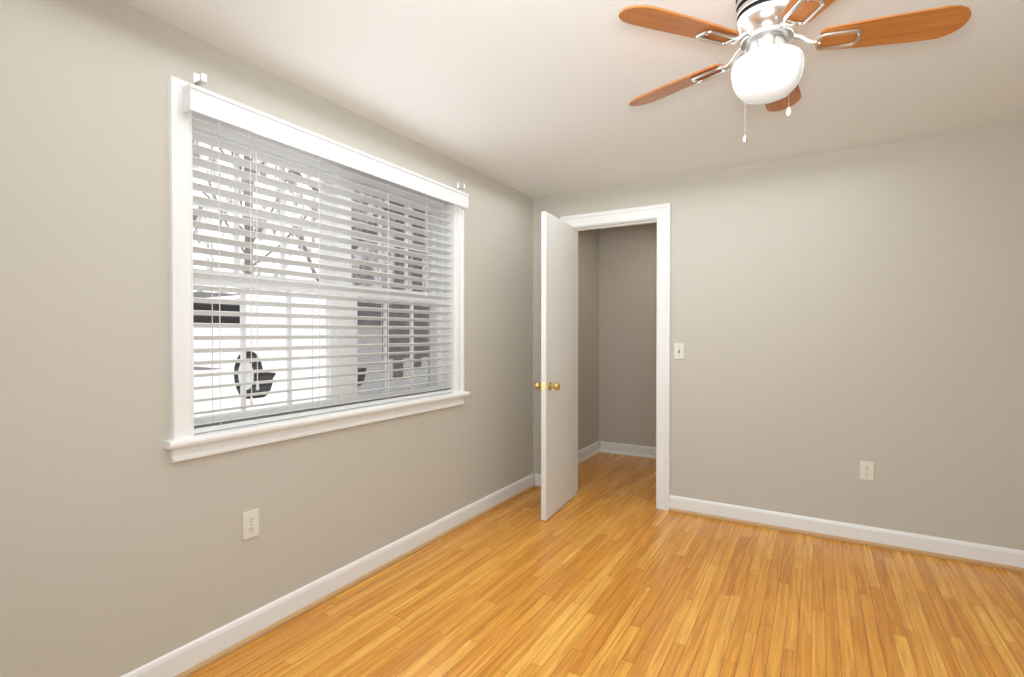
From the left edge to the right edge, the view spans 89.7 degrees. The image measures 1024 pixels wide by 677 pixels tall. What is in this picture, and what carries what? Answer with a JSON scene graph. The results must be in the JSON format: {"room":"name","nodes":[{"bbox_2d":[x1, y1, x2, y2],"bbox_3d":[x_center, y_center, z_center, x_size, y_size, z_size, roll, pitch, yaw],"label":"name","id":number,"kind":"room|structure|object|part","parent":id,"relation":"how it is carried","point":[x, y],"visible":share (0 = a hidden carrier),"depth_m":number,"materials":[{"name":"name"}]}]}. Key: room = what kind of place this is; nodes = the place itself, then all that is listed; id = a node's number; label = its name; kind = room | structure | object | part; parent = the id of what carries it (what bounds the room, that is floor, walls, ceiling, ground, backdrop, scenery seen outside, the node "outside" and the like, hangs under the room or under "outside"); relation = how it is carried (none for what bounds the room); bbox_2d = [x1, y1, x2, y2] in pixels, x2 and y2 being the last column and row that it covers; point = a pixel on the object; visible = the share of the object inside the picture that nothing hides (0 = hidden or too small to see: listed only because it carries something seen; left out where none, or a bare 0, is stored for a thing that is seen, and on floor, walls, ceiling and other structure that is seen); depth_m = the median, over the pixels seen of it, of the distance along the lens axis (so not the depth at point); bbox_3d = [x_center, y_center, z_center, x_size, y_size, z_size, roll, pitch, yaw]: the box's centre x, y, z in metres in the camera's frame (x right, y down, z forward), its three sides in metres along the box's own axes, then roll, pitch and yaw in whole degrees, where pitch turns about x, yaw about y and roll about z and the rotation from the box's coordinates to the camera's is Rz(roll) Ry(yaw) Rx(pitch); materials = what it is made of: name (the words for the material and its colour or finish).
{"room":"empty bedroom","nodes":[
{"label":"empty bedroom","id":0,"kind":"room"},
{"bbox_2d":[0,0,598,676],"bbox_3d":[-0.582,0.046,3.281,0.220,2.440,5.950,0,1,31],"label":"wall","id":1,"kind":"structure","parent":0,"point":[124,548],"depth_m":1.83,"materials":[{"name":"beige paint"}]},
{"bbox_2d":[193,72,206,86],"bbox_3d":[-1.193,-0.995,1.969,0.055,0.051,0.024,0,1,31],"label":"curtain bracket","id":2,"kind":"object","parent":1,"relation":"attached to","point":[197,81],"visible":0.88,"depth_m":1.97,"materials":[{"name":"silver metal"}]},
{"bbox_2d":[242,508,258,540],"bbox_3d":[-1.105,0.787,2.179,0.011,0.114,0.070,0,1,31],"label":"electrical outlet","id":3,"kind":"object","parent":1,"relation":"attached to","point":[250,524],"visible":1,"depth_m":2.17,"materials":[{"name":"white plastic"}]},
{"bbox_2d":[163,76,469,462],"bbox_3d":[-0.877,-0.261,2.732,0.269,1.425,1.872,0,1,31],"label":"window","id":4,"kind":"structure","parent":1,"relation":"in","point":[184,442],"depth_m":2.53,"materials":[{"name":"white wood"}]},
{"bbox_2d":[192,112,452,433],"bbox_3d":[-0.824,-0.266,2.700,0.088,1.322,1.670,0,1,31],"label":"window blinds","id":5,"kind":"object","parent":4,"relation":"attached to","point":[221,129],"visible":0.77,"depth_m":2.45,"materials":[{"name":"white plastic"}]},
{"bbox_2d":[182,83,468,209],"bbox_3d":[-0.756,-0.895,2.653,0.062,0.095,1.752,0,1,31],"label":"valance","id":6,"kind":"object","parent":4,"relation":"attached to","point":[207,103],"visible":1,"depth_m":2.31,"materials":[{"name":"white"}]},
{"bbox_2d":[121,473,534,676],"bbox_3d":[-0.864,1.216,2.575,0.026,0.114,4.126,0,1,31],"label":"baseboard","id":7,"kind":"structure","parent":1,"relation":"attached to","point":[199,654],"depth_m":2.41,"materials":[{"name":"white"}]},
{"bbox_2d":[457,183,464,189],"bbox_3d":[-0.338,-1.010,3.411,0.055,0.051,0.024,0,1,31],"label":"curtain bracket","id":8,"kind":"object","parent":1,"relation":"attached to","point":[463,187],"visible":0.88,"depth_m":3.41,"materials":[{"name":"silver metal"}]},
{"bbox_2d":[578,441,599,463],"bbox_3d":[0.607,1.190,5.056,0.026,0.114,1.404,0,1,31],"label":"baseboard","id":9,"kind":"structure","parent":1,"relation":"attached to","point":[589,451],"depth_m":5.38,"materials":[{"name":"white wood"}]},
{"bbox_2d":[119,0,1023,228],"bbox_3d":[1.139,-1.214,2.248,4.220,0.100,5.950,0,1,31],"label":"ceiling","id":10,"kind":"structure","parent":0,"point":[532,98],"depth_m":2.30,"materials":[{"name":"white paint"}]},
{"bbox_2d":[619,0,970,143],"bbox_3d":[0.869,-0.901,1.730,1.060,0.515,1.029,0,1,31],"label":"fan","id":11,"kind":"object","parent":10,"relation":"hanging from","point":[767,68],"visible":1,"depth_m":1.62,"materials":[{"name":"brown wood"}]},
{"bbox_3d":[0.623,-0.966,1.976,0.128,0.006,0.405,-16,10,-37],"label":"blade","id":12,"kind":"part","parent":11,"relation":"part of","materials":[{"name":"brown wood"}]},
{"bbox_3d":[0.511,-0.962,1.577,0.405,0.006,0.128,0,13,-20],"label":"blade","id":13,"kind":"part","parent":11,"relation":"part of","materials":[{"name":"brown wood"}]},
{"bbox_3d":[1.037,-0.966,1.993,0.128,0.006,0.405,-14,-7,33],"label":"blade","id":14,"kind":"part","parent":11,"relation":"part of","materials":[{"name":"brown wood"}]},
{"bbox_3d":[0.856,-0.959,1.348,0.128,0.006,0.405,12,0,-2],"label":"blade","id":15,"kind":"part","parent":11,"relation":"part of","materials":[{"name":"brown wood"}]},
{"bbox_3d":[1.181,-0.962,1.605,0.405,0.006,0.128,0,-11,16],"label":"blade","id":16,"kind":"part","parent":11,"relation":"part of","materials":[{"name":"brown wood"}]},
{"bbox_2d":[189,452,1023,676],"bbox_3d":[1.139,1.326,2.274,4.220,0.100,5.950,0,1,31],"label":"floor","id":17,"kind":"structure","parent":0,"point":[609,569],"depth_m":2.44,"materials":[{"name":"brown wood"}]},
{"bbox_2d":[599,223,656,446],"bbox_3d":[2.648,0.030,4.738,3.850,2.440,0.150,0,1,31],"label":"wall","id":18,"kind":"structure","parent":0,"point":[627,321],"depth_m":5.49,"materials":[{"name":"beige paint"}]},
{"bbox_2d":[600,441,655,458],"bbox_3d":[1.646,1.188,5.241,1.574,0.114,0.026,0,1,31],"label":"baseboard","id":19,"kind":"structure","parent":18,"relation":"attached to","point":[629,449],"depth_m":5.48,"materials":[{"name":"white wood"}]},
{"bbox_2d":[533,123,1023,550],"bbox_3d":[1.863,0.044,3.414,3.850,2.440,0.120,0,1,31],"label":"wall","id":20,"kind":"structure","parent":0,"point":[836,317],"depth_m":3.19,"materials":[{"name":"beige paint"}]},
{"bbox_2d":[534,474,540,488],"bbox_3d":[0.295,1.198,4.271,0.239,0.114,0.026,0,1,31],"label":"baseboard","id":21,"kind":"structure","parent":20,"relation":"attached to","point":[537,485],"depth_m":4.31,"materials":[{"name":"white wood"}]},
{"bbox_2d":[535,211,576,520],"bbox_3d":[0.362,0.189,3.838,0.182,2.125,0.666,0,1,26],"label":"door","id":22,"kind":"structure","parent":20,"relation":"in","point":[557,385],"depth_m":3.74,"materials":[{"name":"white wood"}]},
{"bbox_2d":[560,203,670,510],"bbox_3d":[0.809,0.135,4.040,0.882,2.246,0.165,0,1,31],"label":"door frame","id":23,"kind":"structure","parent":20,"relation":"attached to","point":[659,215],"depth_m":3.79,"materials":[{"name":"white wood"}]},
{"bbox_2d":[674,343,683,358],"bbox_3d":[1.208,0.091,3.721,0.070,0.114,0.021,0,1,31],"label":"light switch","id":24,"kind":"object","parent":20,"relation":"attached to","point":[678,350],"visible":1,"depth_m":3.72,"materials":[{"name":"white plastic"}]},
{"bbox_2d":[668,495,1023,572],"bbox_3d":[2.314,1.211,3.074,2.715,0.114,0.026,0,1,31],"label":"baseboard","id":25,"kind":"structure","parent":20,"relation":"attached to","point":[1003,558],"depth_m":3.17,"materials":[{"name":"white wood"}]},
{"bbox_2d":[860,461,873,480],"bbox_3d":[2.179,0.812,3.159,0.070,0.114,0.011,0,1,31],"label":"electrical outlet","id":26,"kind":"object","parent":20,"relation":"attached to","point":[866,470],"visible":1,"depth_m":3.16,"materials":[{"name":"white plastic"}]},
{"label":"outside","id":27,"kind":"structure","parent":0,"visible":0},
{"bbox_2d":[192,140,426,306],"bbox_3d":[-14.156,-4.361,15.322,0.100,17.000,40.000,0,1,31],"label":"sky","id":28,"kind":"structure","parent":27,"point":[228,247],"depth_m":21.66,"materials":[{"name":"white"}]},
{"bbox_2d":[194,357,428,416],"bbox_3d":[-6.672,0.925,10.941,17.300,0.100,40.000,0,1,31],"label":"ground","id":29,"kind":"structure","parent":27,"point":[216,381],"depth_m":9.04,"materials":[{"name":"white snow"}]},
{"bbox_2d":[193,294,380,398],"bbox_3d":[-4.566,0.098,9.288,4.500,1.590,1.950,0,1,35],"label":"car","id":30,"kind":"object","parent":29,"relation":"on","point":[223,343],"depth_m":8.07,"materials":[{"name":"white metal"}]},
{"bbox_2d":[193,147,422,377],"bbox_3d":[-5.437,-4.044,10.750,12.661,9.967,17.514,0,1,31],"label":"trees","id":31,"kind":"object","parent":29,"relation":"on","point":[248,262],"depth_m":13.64,"materials":[{"name":"grey plant"}]},
{"bbox_2d":[193,292,427,369],"bbox_3d":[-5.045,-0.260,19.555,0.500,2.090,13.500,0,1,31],"label":"house","id":32,"kind":"structure","parent":29,"relation":"on","point":[204,294],"depth_m":19.04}
]}

